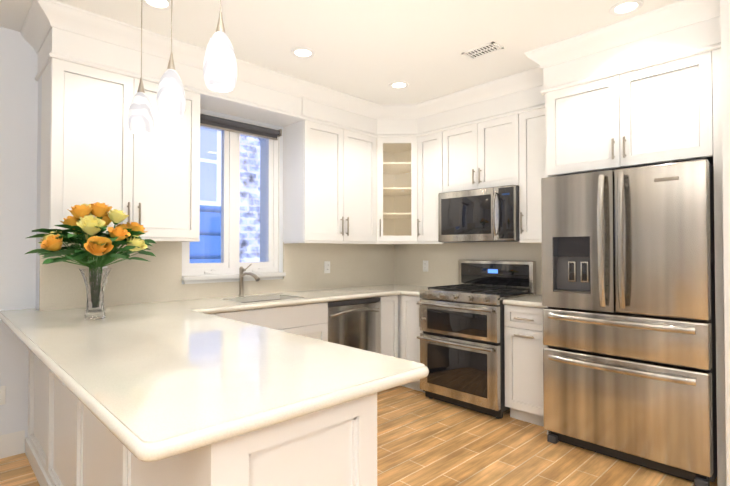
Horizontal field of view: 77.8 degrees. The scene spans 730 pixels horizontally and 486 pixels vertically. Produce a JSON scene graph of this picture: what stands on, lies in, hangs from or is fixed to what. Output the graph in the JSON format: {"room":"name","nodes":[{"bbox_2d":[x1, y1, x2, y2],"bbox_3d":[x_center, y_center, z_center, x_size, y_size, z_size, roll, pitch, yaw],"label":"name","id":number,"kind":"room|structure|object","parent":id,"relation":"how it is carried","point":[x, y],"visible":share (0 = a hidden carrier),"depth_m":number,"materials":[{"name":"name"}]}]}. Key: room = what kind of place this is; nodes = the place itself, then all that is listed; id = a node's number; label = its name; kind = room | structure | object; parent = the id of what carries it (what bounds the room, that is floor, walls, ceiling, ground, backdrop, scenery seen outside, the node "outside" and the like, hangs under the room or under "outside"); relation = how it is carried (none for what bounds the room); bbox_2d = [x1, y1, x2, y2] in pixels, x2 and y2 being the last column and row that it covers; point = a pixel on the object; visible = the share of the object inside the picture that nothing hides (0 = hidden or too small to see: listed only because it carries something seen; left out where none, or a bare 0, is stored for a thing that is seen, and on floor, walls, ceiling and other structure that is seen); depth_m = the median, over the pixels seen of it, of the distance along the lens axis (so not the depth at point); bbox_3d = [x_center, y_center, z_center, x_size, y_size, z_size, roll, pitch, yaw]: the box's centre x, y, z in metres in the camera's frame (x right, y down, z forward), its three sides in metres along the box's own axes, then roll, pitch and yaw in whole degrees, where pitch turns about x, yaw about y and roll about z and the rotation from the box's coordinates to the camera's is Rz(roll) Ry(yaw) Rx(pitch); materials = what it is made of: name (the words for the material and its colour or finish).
{"room":"kitchen","nodes":[
{"label":"kitchen","id":0,"kind":"room"},
{"bbox_2d":[0,27,283,437],"bbox_3d":[-2.020,-0.004,3.060,6.500,2.700,0.320,1,-1,-44],"label":"wall","id":1,"kind":"structure","parent":0,"point":[20,132],"depth_m":2.89,"materials":[{"name":"white paint"}]},
{"bbox_2d":[0,386,5,404],"bbox_3d":[-2.276,0.950,2.805,0.072,0.116,0.008,1,-1,-44],"label":"electrical outlet","id":2,"kind":"object","parent":1,"relation":"attached to","point":[2,394],"visible":1,"depth_m":2.82,"materials":[{"name":"white plastic"}]},
{"bbox_2d":[0,430,24,458],"bbox_3d":[-3.228,1.255,1.905,2.886,0.145,0.016,1,-1,-44],"label":"baseboard","id":3,"kind":"structure","parent":1,"relation":"attached to","point":[12,444],"depth_m":2.85,"materials":[{"name":"white wood"}]},
{"bbox_2d":[40,58,199,238],"bbox_3d":[-1.587,-0.550,3.007,0.880,1.030,0.365,1,-1,-44],"label":"upper cabinet","id":4,"kind":"object","parent":1,"relation":"attached to","point":[94,149],"visible":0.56,"depth_m":2.84,"materials":[{"name":"white wood"}]},
{"bbox_2d":[140,238,199,241],"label":"light","id":5,"kind":"object","parent":4,"relation":"attached to","point":[154,239],"depth_m":3.08,"materials":[{"name":"white"}]},
{"bbox_2d":[39,240,394,310],"bbox_3d":[-0.847,0.215,3.948,3.268,0.452,0.012,1,-1,-44],"label":"backsplash","id":6,"kind":"structure","parent":1,"relation":"attached to","point":[158,278],"depth_m":3.45,"materials":[{"name":"stone"}]},
{"bbox_2d":[324,261,329,272],"bbox_3d":[-0.365,0.236,4.394,0.072,0.116,0.008,1,-1,-44],"label":"electrical outlet","id":7,"kind":"object","parent":6,"relation":"attached to","point":[326,266],"visible":1,"depth_m":4.39,"materials":[{"name":"white plastic"}]},
{"bbox_2d":[182,112,279,275],"bbox_3d":[-1.193,-0.381,3.847,0.895,1.280,0.337,1,-1,-44],"label":"window","id":8,"kind":"structure","parent":1,"relation":"in","point":[269,195],"depth_m":3.79,"materials":[{"name":"white"}]},
{"bbox_2d":[182,272,285,283],"bbox_3d":[-1.048,0.287,3.725,0.908,0.060,0.053,1,-1,-44],"label":"window sill","id":9,"kind":"structure","parent":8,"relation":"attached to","point":[220,278],"depth_m":3.65,"materials":[{"name":"white wood"}]},
{"bbox_2d":[200,114,281,139],"bbox_3d":[-1.064,-0.966,3.730,0.859,0.095,0.053,1,-1,-44],"label":"window blind","id":10,"kind":"object","parent":8,"relation":"attached to","point":[234,126],"visible":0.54,"depth_m":3.75,"materials":[{"name":"grey fabric"}]},
{"bbox_2d":[283,120,376,241],"bbox_3d":[-0.298,-0.530,4.241,0.870,1.030,0.365,1,-1,-44],"label":"upper cabinet","id":11,"kind":"object","parent":1,"relation":"attached to","point":[329,183],"visible":0.98,"depth_m":4.05,"materials":[{"name":"white wood"}]},
{"bbox_2d":[284,241,443,243],"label":"light","id":12,"kind":"object","parent":11,"relation":"attached to","point":[285,242],"depth_m":4.22,"materials":[{"name":"white"}]},
{"bbox_2d":[20,0,719,118],"bbox_3d":[-0.011,-1.301,2.796,3.032,0.115,3.208,1,-1,-44],"label":"crown molding","id":13,"kind":"structure","parent":1,"relation":"attached to","point":[43,18],"depth_m":2.98,"materials":[{"name":"white wood"}]},
{"bbox_2d":[34,16,720,136],"bbox_3d":[0.024,-1.168,2.827,2.976,0.209,3.208,1,-1,-44],"label":"soffit","id":14,"kind":"structure","parent":1,"relation":"attached to","point":[668,46],"depth_m":3.05,"materials":[{"name":"white paint"}]},
{"bbox_2d":[377,137,417,241],"bbox_3d":[0.318,-0.523,4.660,0.617,1.030,0.611,1,-1,-44],"label":"upper cabinet","id":15,"kind":"object","parent":1,"relation":"attached to","point":[397,193],"visible":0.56,"depth_m":4.60,"materials":[{"name":"white wood"}]},
{"bbox_2d":[0,0,680,104],"bbox_3d":[0.522,-1.447,0.429,6.500,0.100,7.670,1,-1,-44],"label":"ceiling","id":16,"kind":"structure","parent":0,"point":[370,50],"depth_m":2.90,"materials":[{"name":"white paint"}]},
{"bbox_2d":[128,0,153,134],"bbox_3d":[-1.105,-0.955,2.235,0.120,0.825,0.120,1,-1,-44],"label":"pendant light","id":17,"kind":"object","parent":16,"relation":"hanging from","point":[140,117],"visible":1,"depth_m":2.19,"materials":[{"name":"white glass"}]},
{"bbox_2d":[142,0,173,9],"bbox_3d":[-1.172,-1.359,2.551,0.176,0.007,0.176,1,-1,-44],"label":"recessed light","id":18,"kind":"object","parent":16,"relation":"in","point":[160,4],"visible":1,"depth_m":2.57,"materials":[{"name":"white"}]},
{"bbox_2d":[156,0,185,118],"bbox_3d":[-0.835,-0.960,1.954,0.120,0.825,0.120,1,-1,-44],"label":"pendant light","id":19,"kind":"object","parent":16,"relation":"hanging from","point":[170,100],"visible":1,"depth_m":1.91,"materials":[{"name":"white glass"}]},
{"bbox_2d":[203,0,236,92],"bbox_3d":[-0.517,-0.965,1.621,0.120,0.825,0.120,1,-1,-44],"label":"pendant light","id":20,"kind":"object","parent":16,"relation":"hanging from","point":[219,68],"visible":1,"depth_m":1.58,"materials":[{"name":"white glass"}]},
{"bbox_2d":[200,95,301,126],"bbox_3d":[0.207,-1.212,2.885,3.248,0.288,3.037,1,-1,-44],"label":"soffit","id":21,"kind":"structure","parent":16,"relation":"attached to","point":[231,108],"depth_m":3.66,"materials":[{"name":"white paint"}]},
{"bbox_2d":[302,96,306,115],"bbox_3d":[-0.514,-1.160,3.832,0.047,0.157,0.014,1,-1,-44],"label":"trim","id":22,"kind":"structure","parent":21,"relation":"attached to","point":[304,106],"depth_m":3.83,"materials":[{"name":"white wood"}]},
{"bbox_2d":[290,47,314,57],"bbox_3d":[-0.440,-1.348,3.210,0.176,0.007,0.176,1,-1,-44],"label":"recessed light","id":23,"kind":"object","parent":16,"relation":"in","point":[301,52],"visible":1,"depth_m":3.20,"materials":[{"name":"white"}]},
{"bbox_2d":[389,81,408,88],"bbox_3d":[0.288,-1.338,3.838,0.176,0.007,0.176,1,-1,-44],"label":"recessed light","id":24,"kind":"object","parent":16,"relation":"in","point":[398,85],"visible":1,"depth_m":3.83,"materials":[{"name":"white"}]},
{"bbox_2d":[462,42,503,59],"bbox_3d":[0.825,-1.349,3.176,0.140,0.006,0.250,1,-1,-44],"label":"ceiling vent","id":25,"kind":"object","parent":16,"relation":"in","point":[483,50],"visible":1,"depth_m":3.17,"materials":[{"name":"white metal"}]},
{"bbox_2d":[609,0,643,15],"bbox_3d":[1.506,-1.358,2.610,0.176,0.007,0.176,1,-1,-44],"label":"recessed light","id":26,"kind":"object","parent":16,"relation":"in","point":[624,7],"visible":1,"depth_m":2.61,"materials":[{"name":"white"}]},
{"bbox_2d":[0,386,717,485],"bbox_3d":[0.522,1.353,0.383,6.500,0.100,7.670,1,-1,-44],"label":"floor","id":27,"kind":"structure","parent":0,"point":[423,439],"depth_m":2.84,"materials":[{"name":"brown wood"}]},
{"bbox_2d":[29,350,56,485],"bbox_3d":[-1.616,0.901,2.732,0.550,0.880,0.688,1,-1,-44],"label":"base cabinet","id":28,"kind":"object","parent":27,"relation":"on","point":[42,382],"depth_m":2.59,"materials":[{"name":"white wood"}]},
{"bbox_2d":[40,300,179,315],"bbox_3d":[-1.547,0.443,2.842,0.737,0.040,0.330,1,-1,-44],"label":"countertop","id":29,"kind":"structure","parent":28,"relation":"on","point":[166,304],"depth_m":2.93,"materials":[{"name":"stone"}]},
{"bbox_2d":[57,378,64,485],"bbox_3d":[-1.236,0.895,2.350,0.530,0.880,0.505,1,-1,-44],"label":"base cabinet","id":30,"kind":"object","parent":27,"relation":"on","point":[60,386],"depth_m":2.26,"materials":[{"name":"white wood"}]},
{"bbox_2d":[0,284,441,334],"bbox_3d":[-0.608,0.454,3.554,3.463,0.040,0.960,1,-1,-44],"label":"countertop","id":31,"kind":"structure","parent":30,"relation":"on","point":[232,303],"depth_m":3.53,"materials":[{"name":"stone"}]},
{"bbox_2d":[238,264,259,296],"bbox_3d":[-0.934,0.303,3.665,0.114,0.265,0.209,1,-1,-44],"label":"faucet","id":32,"kind":"object","parent":31,"relation":"on","point":[253,275],"visible":1,"depth_m":3.69,"materials":[{"name":"silver metal"}]},
{"bbox_2d":[241,299,292,329],"bbox_3d":[-0.801,0.581,3.556,0.580,0.214,0.405,1,-1,-44],"label":"sink basin","id":33,"kind":"object","parent":31,"relation":"in","point":[263,300],"visible":0.04,"depth_m":3.74,"materials":[{"name":"silver metal"}]},
{"bbox_2d":[65,386,88,485],"bbox_3d":[-0.955,0.890,2.042,0.550,0.880,0.567,1,-1,-44],"label":"base cabinet","id":34,"kind":"object","parent":27,"relation":"on","point":[71,439],"depth_m":1.94,"materials":[{"name":"white wood"}]},
{"bbox_2d":[89,410,124,485],"bbox_3d":[-0.645,0.884,1.719,0.550,0.880,0.568,1,-1,-44],"label":"base cabinet","id":35,"kind":"object","parent":27,"relation":"on","point":[106,452],"depth_m":1.70,"materials":[{"name":"white wood"}]},
{"bbox_2d":[210,312,225,317],"bbox_3d":[-1.307,0.907,3.089,0.430,0.880,0.598,1,-1,-44],"label":"base cabinet","id":36,"kind":"object","parent":27,"relation":"on","point":[223,315],"depth_m":3.01,"materials":[{"name":"white"}]},
{"bbox_2d":[125,393,376,485],"bbox_3d":[-0.339,0.879,1.399,0.550,0.880,0.557,1,-1,-44],"label":"base cabinet","id":37,"kind":"object","parent":27,"relation":"on","point":[336,445],"depth_m":1.22,"materials":[{"name":"white wood"}]},
{"bbox_2d":[12,308,428,461],"bbox_3d":[-0.754,0.427,1.857,0.905,0.040,1.890,1,-1,-44],"label":"countertop","id":38,"kind":"structure","parent":37,"relation":"on","point":[151,381],"depth_m":1.40,"materials":[{"name":"stone"}]},
{"bbox_2d":[79,268,111,319],"bbox_3d":[-1.494,0.280,2.506,0.156,0.275,0.156,1,-1,-44],"label":"crystal vase","id":39,"kind":"object","parent":38,"relation":"on","point":[95,280],"visible":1,"depth_m":2.47,"materials":[{"name":"clear glass"}]},
{"bbox_2d":[25,202,155,268],"bbox_3d":[-1.456,0.065,2.478,0.632,0.583,0.525,1,-1,-44],"label":"flower bouquet","id":40,"kind":"object","parent":39,"relation":"in","point":[85,226],"visible":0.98,"depth_m":2.42,"materials":[{"name":"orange plant"}]},
{"bbox_2d":[328,297,380,353],"bbox_3d":[-0.264,0.926,4.048,0.609,0.872,0.657,1,-1,-44],"label":"dishwasher","id":41,"kind":"object","parent":27,"relation":"on","point":[354,323],"visible":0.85,"depth_m":3.86,"materials":[{"name":"grey metal"}]},
{"bbox_2d":[379,295,397,357],"bbox_3d":[0.021,0.927,4.361,0.230,0.880,0.598,1,-1,-44],"label":"base cabinet","id":42,"kind":"object","parent":27,"relation":"on","point":[389,304],"depth_m":4.16,"materials":[{"name":"white wood"}]},
{"bbox_2d":[398,295,424,391],"bbox_3d":[0.421,0.930,4.531,0.615,0.880,0.906,1,-1,-44],"label":"base cabinet","id":43,"kind":"object","parent":27,"relation":"on","point":[409,331],"visible":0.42,"depth_m":4.18,"materials":[{"name":"white wood"}]},
{"bbox_2d":[417,260,536,418],"bbox_3d":[0.949,0.757,3.884,0.714,1.205,0.754,1,-1,-44],"label":"range","id":44,"kind":"object","parent":27,"relation":"on","point":[462,347],"visible":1,"depth_m":3.69,"materials":[{"name":"silver metal"}]},
{"bbox_2d":[504,305,545,426],"bbox_3d":[1.382,0.914,3.527,0.615,0.880,0.346,1,-1,-44],"label":"base cabinet","id":45,"kind":"object","parent":27,"relation":"on","point":[523,336],"visible":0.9,"depth_m":3.36,"materials":[{"name":"white wood"}]},
{"bbox_2d":[503,294,545,307],"bbox_3d":[1.388,0.454,3.540,0.598,0.040,0.346,1,-1,-44],"label":"countertop","id":46,"kind":"structure","parent":45,"relation":"on","point":[535,301],"depth_m":3.39,"materials":[{"name":"stone"}]},
{"bbox_2d":[541,159,716,485],"bbox_3d":[1.760,0.447,2.974,0.790,1.795,0.919,1,-1,-44],"label":"refrigerator","id":47,"kind":"object","parent":27,"relation":"on","point":[629,325],"visible":1,"depth_m":2.67,"materials":[{"name":"grey metal"}]},
{"bbox_2d":[545,48,726,485],"bbox_3d":[1.833,0.141,3.025,0.675,2.410,1.018,1,-1,-44],"label":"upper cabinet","id":48,"kind":"object","parent":27,"relation":"on","point":[666,112],"visible":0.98,"depth_m":2.72,"materials":[{"name":"white wood"}]},
{"bbox_2d":[720,0,729,485],"bbox_3d":[2.185,-0.012,2.573,0.800,2.700,0.120,1,-1,-44],"label":"wall","id":49,"kind":"structure","parent":0,"point":[725,44],"depth_m":2.33,"materials":[{"name":"white paint"}]},
{"bbox_3d":[2.926,-0.013,2.486,0.150,2.700,7.350,1,-1,-44],"label":"wall","id":50,"kind":"structure","parent":0,"visible":0},
{"bbox_2d":[417,132,442,241],"bbox_3d":[0.722,-0.527,4.421,0.365,1.030,0.299,1,-1,-44],"label":"upper cabinet","id":51,"kind":"object","parent":50,"relation":"attached to","point":[430,164],"visible":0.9,"depth_m":4.34,"materials":[{"name":"white wood"}]},
{"bbox_2d":[395,242,541,294],"bbox_3d":[1.035,0.221,4.337,0.012,0.452,1.980,1,-1,-44],"label":"backsplash","id":52,"kind":"structure","parent":50,"relation":"attached to","point":[442,259],"depth_m":4.54,"materials":[{"name":"stone"}]},
{"bbox_2d":[423,260,427,271],"bbox_3d":[0.634,0.241,4.740,0.008,0.116,0.072,1,-1,-44],"label":"electrical outlet","id":53,"kind":"object","parent":52,"relation":"attached to","point":[425,266],"visible":1,"depth_m":4.74,"materials":[{"name":"white plastic"}]},
{"bbox_2d":[442,114,518,192],"bbox_3d":[1.089,-0.755,4.042,0.365,0.586,0.758,1,-1,-44],"label":"upper cabinet","id":54,"kind":"object","parent":50,"relation":"attached to","point":[485,154],"visible":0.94,"depth_m":3.91,"materials":[{"name":"white wood"}]},
{"bbox_2d":[438,185,519,241],"bbox_3d":[1.056,-0.237,4.002,0.455,0.447,0.754,1,-1,-44],"label":"microwave","id":55,"kind":"object","parent":54,"relation":"attached to","point":[490,214],"visible":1,"depth_m":3.84,"materials":[{"name":"grey metal"}]},
{"bbox_2d":[519,108,544,239],"bbox_3d":[1.473,-0.539,3.637,0.365,1.030,0.349,1,-1,-44],"label":"upper cabinet","id":56,"kind":"object","parent":50,"relation":"attached to","point":[531,148],"visible":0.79,"depth_m":3.60,"materials":[{"name":"white wood"}]},
{"bbox_2d":[519,240,541,242],"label":"light","id":57,"kind":"object","parent":56,"relation":"attached to","point":[521,241],"depth_m":3.59,"materials":[{"name":"white"}]},
{"label":"outside","id":58,"kind":"structure","parent":0,"visible":0},
{"bbox_2d":[239,135,259,261],"bbox_3d":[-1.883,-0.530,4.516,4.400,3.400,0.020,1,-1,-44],"label":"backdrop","id":59,"kind":"structure","parent":58,"point":[247,213],"depth_m":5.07,"materials":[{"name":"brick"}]},
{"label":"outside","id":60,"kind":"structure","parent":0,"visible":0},
{"bbox_2d":[190,127,221,262],"bbox_3d":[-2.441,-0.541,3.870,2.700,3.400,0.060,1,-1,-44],"label":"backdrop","id":61,"kind":"structure","parent":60,"point":[215,192],"depth_m":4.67,"materials":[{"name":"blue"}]}
]}

